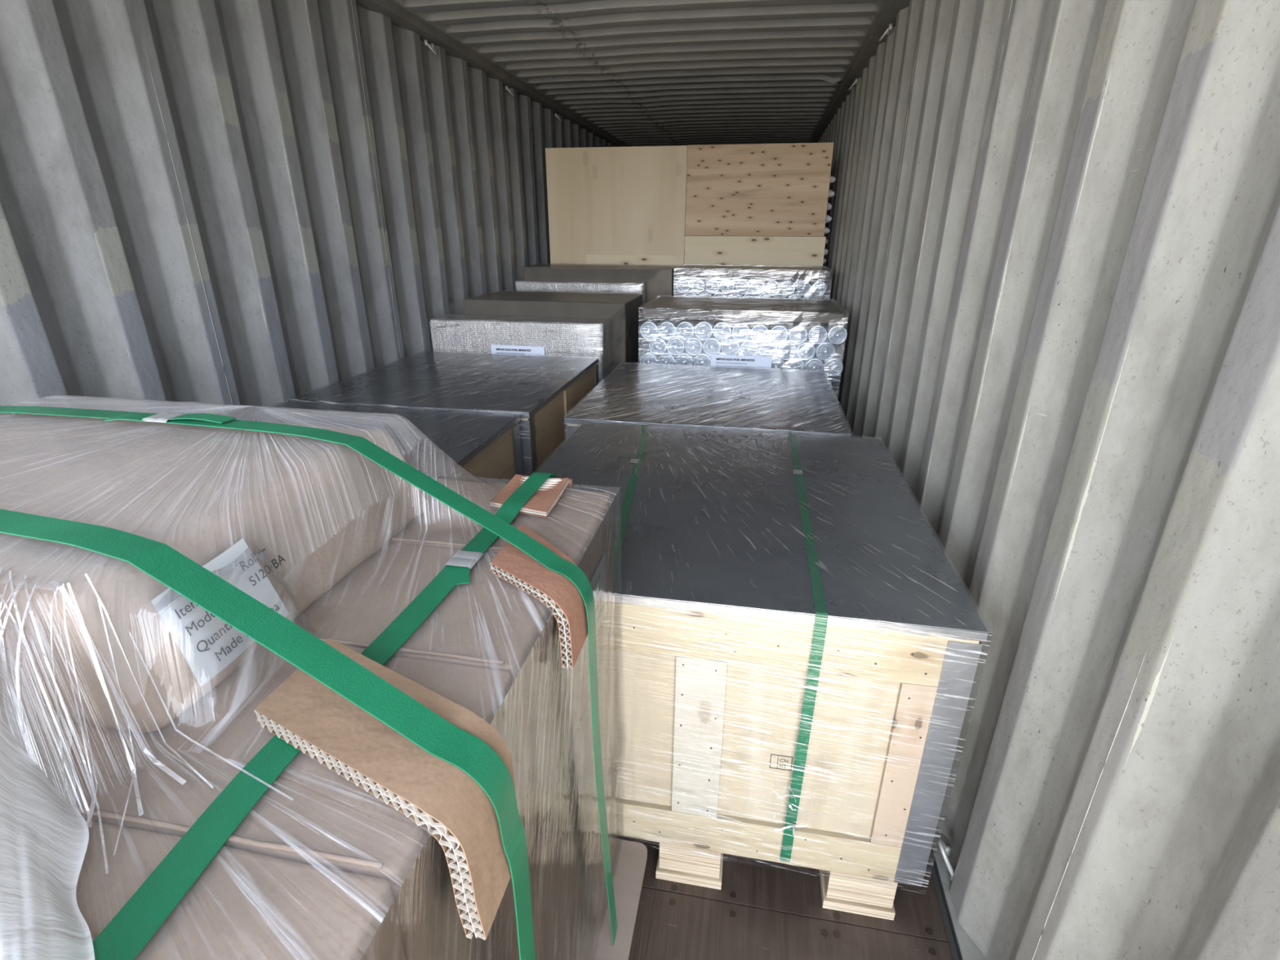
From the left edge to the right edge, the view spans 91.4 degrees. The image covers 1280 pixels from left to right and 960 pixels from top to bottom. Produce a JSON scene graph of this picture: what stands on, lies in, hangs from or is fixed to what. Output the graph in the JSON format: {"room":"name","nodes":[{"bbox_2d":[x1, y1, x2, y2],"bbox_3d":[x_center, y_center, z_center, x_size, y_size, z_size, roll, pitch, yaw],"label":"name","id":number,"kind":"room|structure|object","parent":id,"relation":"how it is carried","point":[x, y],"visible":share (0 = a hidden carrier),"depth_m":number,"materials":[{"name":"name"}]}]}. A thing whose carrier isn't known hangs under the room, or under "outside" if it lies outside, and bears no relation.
{"room":"shipping container interior","nodes":[
{"label":"shipping container interior","id":0,"kind":"room"},
{"bbox_2d":[0,0,616,419],"bbox_3d":[-0.817,-1.882,5.320,0.044,2.420,10.920,4,22,9],"label":"wall","id":1,"kind":"structure","parent":0,"point":[260,203],"depth_m":2.19,"materials":[{"name":"metal"}]},
{"bbox_2d":[423,39,438,55],"bbox_3d":[-1.090,-2.267,3.279,0.050,0.060,0.088,4,22,9],"label":"ring","id":2,"kind":"object","parent":1,"relation":"attached to","point":[432,47],"visible":1,"depth_m":3.26,"materials":[{"name":"metal"}]},
{"bbox_2d":[355,0,627,146],"bbox_3d":[-0.793,-2.985,4.893,0.118,0.050,10.960,4,22,9],"label":"top side rail","id":3,"kind":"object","parent":1,"relation":"attached to","point":[400,17],"depth_m":3.62,"materials":[{"name":"metal"}]},
{"bbox_2d":[505,85,515,97],"bbox_3d":[-0.889,-2.675,4.303,0.050,0.060,0.088,4,22,9],"label":"ring","id":4,"kind":"object","parent":1,"relation":"attached to","point":[509,90],"visible":1,"depth_m":4.28,"materials":[{"name":"metal"}]},
{"bbox_2d":[554,113,561,122],"bbox_3d":[-0.691,-3.081,5.316,0.050,0.060,0.088,4,22,9],"label":"ring","id":5,"kind":"object","parent":1,"relation":"attached to","point":[556,115],"visible":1,"depth_m":5.29,"materials":[{"name":"metal"}]},
{"bbox_2d":[391,0,886,146],"bbox_3d":[0.357,-2.928,4.689,2.435,0.068,10.956,4,22,9],"label":"ceiling","id":6,"kind":"structure","parent":0,"point":[643,73],"depth_m":3.79,"materials":[{"name":"paint"}]},
{"bbox_2d":[617,835,952,959],"bbox_3d":[0.348,-0.689,5.591,2.271,0.029,10.960,4,22,9],"label":"floor","id":7,"kind":"structure","parent":0,"point":[762,909],"depth_m":1.39,"materials":[{"name":"brown wood"}]},
{"bbox_2d":[239,401,522,484],"bbox_3d":[-1.006,0.294,2.015,0.969,0.807,1.072,4,22,9],"label":"crate","id":8,"kind":"object","parent":7,"relation":"on","point":[487,446],"visible":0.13,"depth_m":2.15,"materials":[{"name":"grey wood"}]},
{"bbox_2d":[289,351,598,475],"bbox_3d":[-0.793,-0.101,2.987,0.988,0.815,1.071,4,22,9],"label":"crate","id":9,"kind":"object","parent":7,"relation":"on","point":[543,390],"visible":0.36,"depth_m":2.66,"materials":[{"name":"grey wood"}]},
{"bbox_2d":[429,290,644,385],"bbox_3d":[-0.573,-0.592,3.886,1.078,1.057,0.855,4,22,9],"label":"wrapped bundle","id":10,"kind":"object","parent":7,"relation":"on","point":[606,327],"visible":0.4,"depth_m":3.47,"materials":[{"name":"grey plastic"}]},
{"bbox_2d":[515,264,678,355],"bbox_3d":[-0.300,-1.014,4.770,1.125,1.183,0.554,4,22,9],"label":"wrapped bundle","id":11,"kind":"object","parent":7,"relation":"on","point":[649,281],"visible":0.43,"depth_m":4.44,"materials":[{"name":"grey plastic"}]},
{"bbox_2d":[590,839,647,959],"bbox_3d":[-0.652,1.041,1.080,1.177,0.122,1.036,4,22,9],"label":"wooden pallet","id":12,"kind":"object","parent":7,"relation":"on","point":[632,858],"visible":0.11,"depth_m":1.31,"materials":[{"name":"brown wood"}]},
{"bbox_2d":[555,856,587,959],"bbox_3d":[-0.379,0.817,1.090,0.532,0.289,0.239,4,22,9],"label":"carton","id":13,"kind":"object","parent":12,"relation":"on","point":[578,900],"visible":0.11,"depth_m":1.07,"materials":[{"name":"brown cardboard"}]},
{"bbox_2d":[527,725,584,959],"bbox_3d":[-0.378,0.546,0.981,0.533,0.293,0.239,4,22,9],"label":"carton","id":14,"kind":"object","parent":13,"relation":"on","point":[549,910],"visible":0.22,"depth_m":0.92,"materials":[{"name":"brown cardboard"}]},
{"bbox_2d":[291,542,578,855],"bbox_3d":[-0.376,0.270,0.870,0.534,0.302,0.241,4,22,9],"label":"carton","id":15,"kind":"object","parent":14,"relation":"on","point":[488,621],"visible":0.3,"depth_m":0.77,"materials":[{"name":"brown cardboard"}]},
{"bbox_2d":[489,523,588,668],"bbox_3d":[-0.136,0.151,0.840,0.097,0.097,0.215,-19,29,-40],"label":"protector","id":16,"kind":"object","parent":15,"relation":"on","point":[556,591],"visible":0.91,"depth_m":0.79,"materials":[{"name":"cardboard"}]},
{"bbox_2d":[583,749,615,950],"bbox_3d":[-0.335,0.727,1.312,0.533,0.288,0.247,4,22,9],"label":"carton","id":17,"kind":"object","parent":12,"relation":"on","point":[588,851],"visible":0.12,"depth_m":1.23,"materials":[{"name":"brown cardboard"}]},
{"bbox_2d":[577,634,615,848],"bbox_3d":[-0.334,0.457,1.204,0.533,0.294,0.247,4,22,9],"label":"carton","id":18,"kind":"object","parent":17,"relation":"on","point":[585,726],"visible":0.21,"depth_m":1.11,"materials":[{"name":"brown cardboard"}]},
{"bbox_2d":[388,477,613,718],"bbox_3d":[-0.333,0.181,1.093,0.534,0.302,0.249,4,22,9],"label":"carton","id":19,"kind":"object","parent":18,"relation":"on","point":[576,526],"visible":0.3,"depth_m":1.00,"materials":[{"name":"brown cardboard"}]},
{"bbox_2d":[489,474,573,517],"bbox_3d":[-0.185,0.056,1.081,0.104,0.094,0.157,4,22,9],"label":"protector","id":20,"kind":"object","parent":19,"relation":"attached to","point":[546,497],"visible":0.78,"depth_m":1.05,"materials":[{"name":"cardboard"}]},
{"bbox_3d":[-0.463,0.990,0.658,0.533,0.289,0.238,4,22,9],"label":"carton","id":21,"kind":"object","parent":12,"relation":"on","visible":0},
{"bbox_3d":[-0.462,0.719,0.550,0.533,0.294,0.238,4,22,9],"label":"carton","id":22,"kind":"object","parent":21,"relation":"on","visible":0},
{"bbox_2d":[75,820,406,959],"bbox_3d":[-0.461,0.444,0.438,0.533,0.301,0.240,4,22,9],"label":"carton","id":23,"kind":"object","parent":22,"relation":"on","point":[245,904],"visible":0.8,"depth_m":0.43,"materials":[{"name":"brown cardboard"}]},
{"bbox_2d":[92,471,556,959],"bbox_3d":[-0.273,0.429,0.790,0.058,0.576,1.002,4,22,10],"label":"band","id":24,"kind":"object","parent":23,"relation":"attached to","point":[137,922],"visible":0.8,"depth_m":0.49,"materials":[{"name":"plastic"}]},
{"bbox_3d":[-0.421,0.903,0.874,0.533,0.289,0.232,4,22,9],"label":"carton","id":25,"kind":"object","parent":12,"relation":"on","visible":0},
{"bbox_2d":[491,897,535,959],"bbox_3d":[-0.420,0.633,0.765,0.532,0.293,0.232,4,22,9],"label":"carton","id":26,"kind":"object","parent":25,"relation":"on","point":[502,948],"visible":0.05,"depth_m":0.72,"materials":[{"name":"brown cardboard"}]},
{"bbox_2d":[70,645,524,959],"bbox_3d":[-0.419,0.357,0.654,0.534,0.301,0.234,4,22,9],"label":"carton","id":27,"kind":"object","parent":26,"relation":"on","point":[331,821],"visible":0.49,"depth_m":0.53,"materials":[{"name":"brown cardboard"}]},
{"bbox_2d":[545,142,834,300],"bbox_3d":[0.326,-1.485,4.870,2.082,1.988,0.102,4,22,9],"label":"crate","id":28,"kind":"object","parent":7,"relation":"on","point":[709,205],"depth_m":4.60,"materials":[{"name":"brown wood"}]},
{"bbox_2d":[563,363,851,439],"bbox_3d":[0.318,-0.032,2.876,1.046,0.781,1.066,4,22,9],"label":"crate","id":29,"kind":"object","parent":7,"relation":"on","point":[789,402],"visible":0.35,"depth_m":2.58,"materials":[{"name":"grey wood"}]},
{"bbox_2d":[638,294,848,391],"bbox_3d":[0.569,-0.497,3.666,1.062,1.056,0.688,4,22,9],"label":"wrapped bundle","id":30,"kind":"object","parent":7,"relation":"on","point":[722,308],"visible":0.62,"depth_m":3.26,"materials":[{"name":"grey plastic"}]},
{"bbox_2d":[640,349,660,364],"bbox_3d":[0.101,-0.749,3.648,0.095,0.095,0.630,4,22,9],"label":"roller","id":31,"kind":"object","parent":30,"relation":"in","point":[647,357],"visible":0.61,"depth_m":3.37,"materials":[{"name":"plastic"}]},
{"bbox_2d":[640,318,665,339],"bbox_3d":[0.101,-0.903,3.586,0.095,0.095,0.630,4,22,9],"label":"roller","id":32,"kind":"object","parent":30,"relation":"in","point":[647,328],"visible":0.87,"depth_m":3.32,"materials":[{"name":"metal"}]},
{"bbox_2d":[648,333,668,355],"bbox_3d":[0.148,-0.823,3.609,0.095,0.095,0.630,4,22,9],"label":"roller","id":33,"kind":"object","parent":30,"relation":"in","point":[654,348],"visible":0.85,"depth_m":3.34,"materials":[{"name":"plastic"}]},
{"bbox_2d":[657,349,678,365],"bbox_3d":[0.195,-0.744,3.631,0.095,0.095,0.630,4,22,9],"label":"roller","id":34,"kind":"object","parent":30,"relation":"in","point":[666,358],"visible":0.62,"depth_m":3.35,"materials":[{"name":"plastic"}]},
{"bbox_2d":[657,319,682,339],"bbox_3d":[0.196,-0.898,3.569,0.095,0.095,0.630,4,22,9],"label":"roller","id":35,"kind":"object","parent":30,"relation":"in","point":[668,325],"visible":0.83,"depth_m":3.30,"materials":[{"name":"plastic"}]},
{"bbox_2d":[666,334,687,355],"bbox_3d":[0.243,-0.819,3.592,0.095,0.095,0.630,4,22,9],"label":"roller","id":36,"kind":"object","parent":30,"relation":"in","point":[676,342],"visible":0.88,"depth_m":3.32,"materials":[{"name":"plastic"}]},
{"bbox_2d":[675,349,695,365],"bbox_3d":[0.290,-0.740,3.614,0.095,0.095,0.630,4,22,9],"label":"roller","id":37,"kind":"object","parent":30,"relation":"in","point":[688,359],"visible":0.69,"depth_m":3.34,"materials":[{"name":"plastic"}]},
{"bbox_2d":[675,319,699,339],"bbox_3d":[0.291,-0.894,3.552,0.095,0.095,0.630,4,22,9],"label":"roller","id":38,"kind":"object","parent":30,"relation":"in","point":[686,327],"visible":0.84,"depth_m":3.28,"materials":[{"name":"plastic"}]},
{"bbox_2d":[684,333,705,355],"bbox_3d":[0.338,-0.815,3.575,0.095,0.095,0.630,4,22,9],"label":"roller","id":39,"kind":"object","parent":30,"relation":"in","point":[693,345],"visible":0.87,"depth_m":3.30,"materials":[{"name":"plastic"}]},
{"bbox_2d":[693,349,711,366],"bbox_3d":[0.385,-0.736,3.597,0.095,0.095,0.630,4,22,9],"label":"roller","id":40,"kind":"object","parent":30,"relation":"in","point":[702,359],"visible":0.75,"depth_m":3.32,"materials":[{"name":"plastic"}]},
{"bbox_2d":[694,320,716,339],"bbox_3d":[0.386,-0.889,3.535,0.095,0.095,0.630,4,22,9],"label":"roller","id":41,"kind":"object","parent":30,"relation":"in","point":[704,329],"visible":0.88,"depth_m":3.26,"materials":[{"name":"plastic"}]},
{"bbox_2d":[702,332,723,355],"bbox_3d":[0.433,-0.809,3.558,0.095,0.095,0.630,4,22,9],"label":"roller","id":42,"kind":"object","parent":30,"relation":"in","point":[712,345],"visible":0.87,"depth_m":3.29,"materials":[{"name":"plastic"}]},
{"bbox_2d":[712,320,734,340],"bbox_3d":[0.481,-0.882,3.520,0.095,0.095,0.630,4,22,9],"label":"roller","id":43,"kind":"object","parent":30,"relation":"in","point":[722,330],"visible":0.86,"depth_m":3.25,"materials":[{"name":"plastic"}]},
{"bbox_2d":[721,333,741,355],"bbox_3d":[0.528,-0.801,3.543,0.095,0.095,0.630,4,22,9],"label":"roller","id":44,"kind":"object","parent":30,"relation":"in","point":[733,348],"visible":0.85,"depth_m":3.27,"materials":[{"name":"plastic"}]},
{"bbox_2d":[731,320,751,342],"bbox_3d":[0.576,-0.873,3.505,0.095,0.095,0.630,4,22,9],"label":"roller","id":45,"kind":"object","parent":30,"relation":"in","point":[740,332],"visible":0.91,"depth_m":3.23,"materials":[{"name":"plastic"}]},
{"bbox_2d":[739,324,758,355],"bbox_3d":[0.623,-0.791,3.528,0.095,0.095,0.630,4,22,9],"label":"roller","id":46,"kind":"object","parent":30,"relation":"in","point":[745,349],"visible":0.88,"depth_m":3.25,"materials":[{"name":"plastic"}]},
{"bbox_2d":[750,321,768,342],"bbox_3d":[0.671,-0.863,3.490,0.095,0.095,0.630,4,22,9],"label":"roller","id":47,"kind":"object","parent":30,"relation":"in","point":[759,333],"visible":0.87,"depth_m":3.22,"materials":[{"name":"plastic"}]},
{"bbox_2d":[758,333,777,358],"bbox_3d":[0.718,-0.782,3.514,0.095,0.095,0.630,4,22,9],"label":"roller","id":48,"kind":"object","parent":30,"relation":"in","point":[767,348],"visible":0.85,"depth_m":3.24,"materials":[{"name":"plastic"}]},
{"bbox_2d":[770,351,785,369],"bbox_3d":[0.765,-0.701,3.537,0.095,0.095,0.630,4,22,9],"label":"roller","id":49,"kind":"object","parent":30,"relation":"in","point":[776,359],"visible":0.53,"depth_m":3.26,"materials":[{"name":"plastic"}]},
{"bbox_2d":[768,321,788,343],"bbox_3d":[0.766,-0.855,3.475,0.095,0.095,0.630,4,22,9],"label":"roller","id":50,"kind":"object","parent":30,"relation":"in","point":[778,331],"visible":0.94,"depth_m":3.21,"materials":[{"name":"plastic"}]},
{"bbox_2d":[776,335,796,359],"bbox_3d":[0.813,-0.775,3.498,0.095,0.095,0.630,4,22,9],"label":"roller","id":51,"kind":"object","parent":30,"relation":"in","point":[787,349],"visible":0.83,"depth_m":3.23,"materials":[{"name":"plastic"}]},
{"bbox_2d":[784,351,804,370],"bbox_3d":[0.860,-0.696,3.520,0.095,0.095,0.630,4,22,9],"label":"roller","id":52,"kind":"object","parent":30,"relation":"in","point":[797,363],"visible":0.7,"depth_m":3.24,"materials":[{"name":"plastic"}]},
{"bbox_2d":[786,322,808,344],"bbox_3d":[0.861,-0.850,3.458,0.095,0.095,0.630,4,22,9],"label":"roller","id":53,"kind":"object","parent":30,"relation":"in","point":[797,332],"visible":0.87,"depth_m":3.19,"materials":[{"name":"plastic"}]},
{"bbox_2d":[795,336,815,360],"bbox_3d":[0.907,-0.771,3.481,0.095,0.095,0.630,4,22,9],"label":"roller","id":54,"kind":"object","parent":30,"relation":"in","point":[802,353],"visible":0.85,"depth_m":3.21,"materials":[{"name":"plastic"}]},
{"bbox_2d":[802,349,823,371],"bbox_3d":[0.955,-0.692,3.503,0.095,0.095,0.630,4,22,9],"label":"roller","id":55,"kind":"object","parent":30,"relation":"in","point":[815,363],"visible":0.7,"depth_m":3.23,"materials":[{"name":"plastic"}]},
{"bbox_2d":[803,322,827,344],"bbox_3d":[0.956,-0.846,3.441,0.095,0.095,0.630,4,22,9],"label":"roller","id":56,"kind":"object","parent":30,"relation":"in","point":[812,329],"visible":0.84,"depth_m":3.17,"materials":[{"name":"plastic"}]},
{"bbox_2d":[813,333,835,360],"bbox_3d":[1.002,-0.767,3.464,0.095,0.095,0.630,4,22,9],"label":"roller","id":57,"kind":"object","parent":30,"relation":"in","point":[825,351],"visible":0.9,"depth_m":3.19,"materials":[{"name":"plastic"}]},
{"bbox_2d":[822,369,831,386],"bbox_3d":[1.002,-0.613,3.526,0.095,0.095,0.630,4,22,9],"label":"roller","id":58,"kind":"object","parent":30,"relation":"in","point":[827,376],"visible":0.08,"depth_m":3.24,"materials":[{"name":"plastic"}]},
{"bbox_2d":[822,351,843,377],"bbox_3d":[1.050,-0.688,3.486,0.095,0.095,0.630,4,22,9],"label":"roller","id":59,"kind":"object","parent":30,"relation":"in","point":[835,360],"visible":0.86,"depth_m":3.21,"materials":[{"name":"plastic"}]},
{"bbox_2d":[822,323,847,344],"bbox_3d":[1.050,-0.842,3.424,0.095,0.095,0.630,4,22,9],"label":"roller","id":60,"kind":"object","parent":30,"relation":"in","point":[836,332],"visible":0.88,"depth_m":3.15,"materials":[{"name":"plastic"}]},
{"bbox_2d":[673,264,832,324],"bbox_3d":[0.784,-0.940,4.588,1.043,1.191,0.544,4,22,9],"label":"wrapped bundle","id":61,"kind":"object","parent":7,"relation":"on","point":[698,270],"visible":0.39,"depth_m":4.18,"materials":[{"name":"silver"}]},
{"bbox_2d":[676,276,696,293],"bbox_3d":[0.335,-1.407,4.466,0.095,0.095,0.472,4,22,9],"label":"roller","id":62,"kind":"object","parent":61,"relation":"in","point":[683,285],"visible":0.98,"depth_m":4.27,"materials":[{"name":"plastic"}]},
{"bbox_2d":[683,288,700,297],"bbox_3d":[0.384,-1.325,4.490,0.095,0.095,0.472,4,22,9],"label":"roller","id":63,"kind":"object","parent":61,"relation":"on","point":[690,293],"visible":0.28,"depth_m":4.28,"materials":[{"name":"plastic"}]},
{"bbox_2d":[690,276,709,293],"bbox_3d":[0.434,-1.400,4.450,0.095,0.095,0.472,4,22,9],"label":"roller","id":64,"kind":"object","parent":61,"relation":"in","point":[698,285],"visible":0.98,"depth_m":4.25,"materials":[{"name":"plastic"}]},
{"bbox_2d":[697,288,715,297],"bbox_3d":[0.482,-1.318,4.473,0.095,0.095,0.472,4,22,9],"label":"roller","id":65,"kind":"object","parent":61,"relation":"on","point":[704,294],"visible":0.41,"depth_m":4.26,"materials":[{"name":"plastic"}]},
{"bbox_2d":[705,276,723,293],"bbox_3d":[0.532,-1.393,4.434,0.095,0.095,0.472,4,22,9],"label":"roller","id":66,"kind":"object","parent":61,"relation":"in","point":[713,286],"visible":0.98,"depth_m":4.23,"materials":[{"name":"plastic"}]},
{"bbox_2d":[712,287,728,297],"bbox_3d":[0.581,-1.311,4.457,0.095,0.095,0.472,4,22,9],"label":"roller","id":67,"kind":"object","parent":61,"relation":"on","point":[719,294],"visible":0.34,"depth_m":4.25,"materials":[{"name":"plastic"}]},
{"bbox_2d":[720,276,737,293],"bbox_3d":[0.630,-1.386,4.417,0.095,0.095,0.472,4,22,9],"label":"roller","id":68,"kind":"object","parent":61,"relation":"in","point":[728,285],"visible":0.98,"depth_m":4.22,"materials":[{"name":"plastic"}]},
{"bbox_2d":[727,287,742,298],"bbox_3d":[0.679,-1.304,4.440,0.095,0.095,0.472,4,22,9],"label":"roller","id":69,"kind":"object","parent":61,"relation":"on","point":[734,294],"visible":0.32,"depth_m":4.23,"materials":[{"name":"plastic"}]},
{"bbox_2d":[735,276,751,294],"bbox_3d":[0.729,-1.379,4.401,0.095,0.095,0.472,4,22,9],"label":"roller","id":70,"kind":"object","parent":61,"relation":"in","point":[744,283],"visible":0.97,"depth_m":4.20,"materials":[{"name":"plastic"}]},
{"bbox_2d":[742,287,756,298],"bbox_3d":[0.778,-1.297,4.424,0.095,0.095,0.472,4,22,9],"label":"roller","id":71,"kind":"object","parent":61,"relation":"on","point":[749,295],"visible":0.35,"depth_m":4.21,"materials":[{"name":"plastic"}]},
{"bbox_2d":[750,277,764,294],"bbox_3d":[0.827,-1.372,4.384,0.095,0.095,0.472,4,22,9],"label":"roller","id":72,"kind":"object","parent":61,"relation":"in","point":[757,285],"visible":0.98,"depth_m":4.18,"materials":[{"name":"plastic"}]},
{"bbox_2d":[757,287,771,298],"bbox_3d":[0.876,-1.290,4.407,0.095,0.095,0.472,4,22,9],"label":"roller","id":73,"kind":"object","parent":61,"relation":"on","point":[764,294],"visible":0.31,"depth_m":4.20,"materials":[{"name":"plastic"}]},
{"bbox_2d":[764,277,780,294],"bbox_3d":[0.926,-1.365,4.368,0.095,0.095,0.472,4,22,9],"label":"roller","id":74,"kind":"object","parent":61,"relation":"in","point":[771,283],"visible":0.99,"depth_m":4.17,"materials":[{"name":"plastic"}]},
{"bbox_2d":[771,288,786,299],"bbox_3d":[0.975,-1.283,4.391,0.095,0.095,0.472,4,22,9],"label":"roller","id":75,"kind":"object","parent":61,"relation":"on","point":[780,295],"visible":0.28,"depth_m":4.18,"materials":[{"name":"plastic"}]},
{"bbox_2d":[778,277,795,295],"bbox_3d":[1.024,-1.358,4.351,0.095,0.095,0.472,4,22,9],"label":"roller","id":76,"kind":"object","parent":61,"relation":"in","point":[787,286],"visible":0.97,"depth_m":4.15,"materials":[{"name":"plastic"}]},
{"bbox_2d":[785,289,801,299],"bbox_3d":[1.073,-1.276,4.374,0.095,0.095,0.472,4,22,9],"label":"roller","id":77,"kind":"object","parent":61,"relation":"on","point":[794,295],"visible":0.3,"depth_m":4.16,"materials":[{"name":"plastic"}]},
{"bbox_2d":[793,278,810,295],"bbox_3d":[1.122,-1.351,4.335,0.095,0.095,0.472,4,22,9],"label":"roller","id":78,"kind":"object","parent":61,"relation":"in","point":[802,286],"visible":0.95,"depth_m":4.14,"materials":[{"name":"plastic"}]},
{"bbox_2d":[800,290,817,300],"bbox_3d":[1.171,-1.269,4.358,0.095,0.095,0.472,4,22,9],"label":"roller","id":79,"kind":"object","parent":61,"relation":"on","point":[810,295],"visible":0.32,"depth_m":4.14,"materials":[{"name":"plastic"}]},
{"bbox_2d":[808,278,826,296],"bbox_3d":[1.221,-1.344,4.318,0.095,0.095,0.472,4,22,9],"label":"roller","id":80,"kind":"object","parent":61,"relation":"in","point":[815,283],"visible":0.96,"depth_m":4.12,"materials":[{"name":"plastic"}]},
{"bbox_2d":[537,422,987,919],"bbox_3d":[0.200,0.388,1.826,1.044,0.784,1.128,4,22,9],"label":"crate","id":81,"kind":"object","parent":7,"relation":"on","point":[800,649],"visible":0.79,"depth_m":1.32,"materials":[{"name":"brown wood"}]},
{"bbox_2d":[817,0,1279,959],"bbox_3d":[1.520,-1.724,4.952,0.044,2.420,10.860,4,22,9],"label":"wall","id":82,"kind":"structure","parent":0,"point":[1053,245],"depth_m":1.02,"materials":[{"name":"metal"}]},
{"bbox_2d":[848,78,857,90],"bbox_3d":[1.397,-2.591,4.097,0.050,0.060,0.088,4,22,9],"label":"ring","id":83,"kind":"object","parent":82,"relation":"attached to","point":[855,82],"visible":1,"depth_m":4.07,"materials":[{"name":"metal"}]},
{"bbox_2d":[809,0,909,142],"bbox_3d":[1.505,-2.821,4.509,0.122,0.050,10.960,4,22,9],"label":"trim","id":84,"kind":"structure","parent":82,"relation":"attached to","point":[888,14],"depth_m":3.56,"materials":[{"name":"paint"}]},
{"bbox_2d":[879,23,893,41],"bbox_3d":[1.186,-2.158,3.019,0.050,0.060,0.088,4,22,9],"label":"ring","id":85,"kind":"object","parent":82,"relation":"attached to","point":[890,28],"visible":1,"depth_m":2.99,"materials":[{"name":"metal"}]},
{"bbox_2d":[937,835,955,881],"bbox_3d":[0.728,0.889,1.485,0.049,0.077,0.086,4,22,9],"label":"ring","id":86,"kind":"object","parent":82,"relation":"attached to","point":[945,849],"visible":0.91,"depth_m":1.46,"materials":[{"name":"metal"}]},
{"bbox_2d":[927,826,986,959],"bbox_3d":[1.515,-0.588,5.403,0.062,0.054,10.960,4,22,9],"label":"trim","id":87,"kind":"structure","parent":82,"relation":"attached to","point":[966,949],"depth_m":1.44,"materials":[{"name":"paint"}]},
{"label":"roll","id":88,"kind":"object","parent":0,"visible":0},
{"bbox_2d":[823,248,828,255],"bbox_3d":[1.201,-1.706,4.665,0.399,0.082,0.079,5,22,11],"label":"roll","id":89,"kind":"object","parent":88,"relation":"on","point":[826,251],"visible":0.09,"depth_m":4.62,"materials":[{"name":"silver metal"}]},
{"bbox_2d":[783,235,827,244],"bbox_3d":[1.190,-1.773,4.641,0.399,0.078,0.084,4,22,10],"label":"roll","id":90,"kind":"object","parent":89,"relation":"on","point":[826,240],"visible":0.17,"depth_m":4.61,"materials":[{"name":"silver metal"}]},
{"bbox_2d":[824,226,830,234],"bbox_3d":[1.197,-1.842,4.610,0.399,0.078,0.083,5,22,11],"label":"roll","id":91,"kind":"object","parent":90,"relation":"on","point":[827,230],"visible":0.15,"depth_m":4.56,"materials":[{"name":"silver metal"}]},
{"bbox_2d":[825,214,831,222],"bbox_3d":[1.203,-1.915,4.581,0.399,0.082,0.080,4,22,10],"label":"roll","id":92,"kind":"object","parent":91,"relation":"on","point":[828,218],"visible":0.09,"depth_m":4.54,"materials":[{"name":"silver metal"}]},
{"bbox_2d":[826,202,831,210],"bbox_3d":[1.194,-1.991,4.552,0.399,0.085,0.077,4,22,8],"label":"roll","id":93,"kind":"object","parent":92,"relation":"on","point":[828,206],"visible":0.06,"depth_m":4.51,"materials":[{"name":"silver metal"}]},
{"bbox_2d":[828,189,835,197],"bbox_3d":[1.205,-2.071,4.518,0.399,0.081,0.081,4,22,9],"label":"roll","id":94,"kind":"object","parent":93,"relation":"on","point":[831,193],"visible":0.18,"depth_m":4.47,"materials":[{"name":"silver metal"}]},
{"bbox_2d":[829,175,835,183],"bbox_3d":[1.201,-2.158,4.484,0.399,0.076,0.085,4,22,9],"label":"roll","id":95,"kind":"object","parent":94,"relation":"on","point":[833,179],"visible":0.12,"depth_m":4.44,"materials":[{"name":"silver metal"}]},
{"bbox_3d":[-0.901,0.509,1.069,0.526,0.294,0.239,4,22,9],"label":"carton","id":96,"kind":"object","parent":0,"visible":0},
{"bbox_3d":[-0.900,0.235,0.959,0.527,0.297,0.241,4,22,9],"label":"carton","id":97,"kind":"object","parent":96,"relation":"on","visible":0},
{"bbox_2d":[0,413,428,733],"bbox_3d":[-0.719,0.049,0.824,0.714,0.149,0.527,4,22,9],"label":"carton","id":98,"kind":"object","parent":97,"relation":"on","point":[317,509],"visible":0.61,"depth_m":0.69,"materials":[{"name":"cardboard"}]},
{"bbox_2d":[0,509,535,959],"bbox_3d":[-0.670,0.508,0.822,1.176,1.046,0.085,6,23,14],"label":"band","id":99,"kind":"object","parent":98,"relation":"attached to","point":[419,724],"visible":1,"depth_m":0.54,"materials":[{"name":"green plastic"}]},
{"bbox_2d":[0,405,617,946],"bbox_3d":[-0.625,0.400,1.087,1.160,1.053,0.146,4,22,9],"label":"band","id":100,"kind":"object","parent":98,"relation":"attached to","point":[540,553],"visible":1,"depth_m":0.85,"materials":[{"name":"plastic"}]},
{"bbox_2d":[0,395,625,959],"bbox_3d":[-0.663,0.487,0.857,1.096,1.066,1.049,4,22,9],"label":"wrap","id":101,"kind":"object","parent":98,"relation":"attached to","point":[44,835],"visible":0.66,"depth_m":0.46,"materials":[{"name":"plastic"}]},
{"bbox_2d":[253,637,515,940],"bbox_3d":[-0.228,0.272,0.579,0.282,0.136,0.103,12,25,26],"label":"protector","id":102,"kind":"object","parent":101,"relation":"on","point":[442,799],"visible":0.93,"depth_m":0.52,"materials":[{"name":"cardboard"}]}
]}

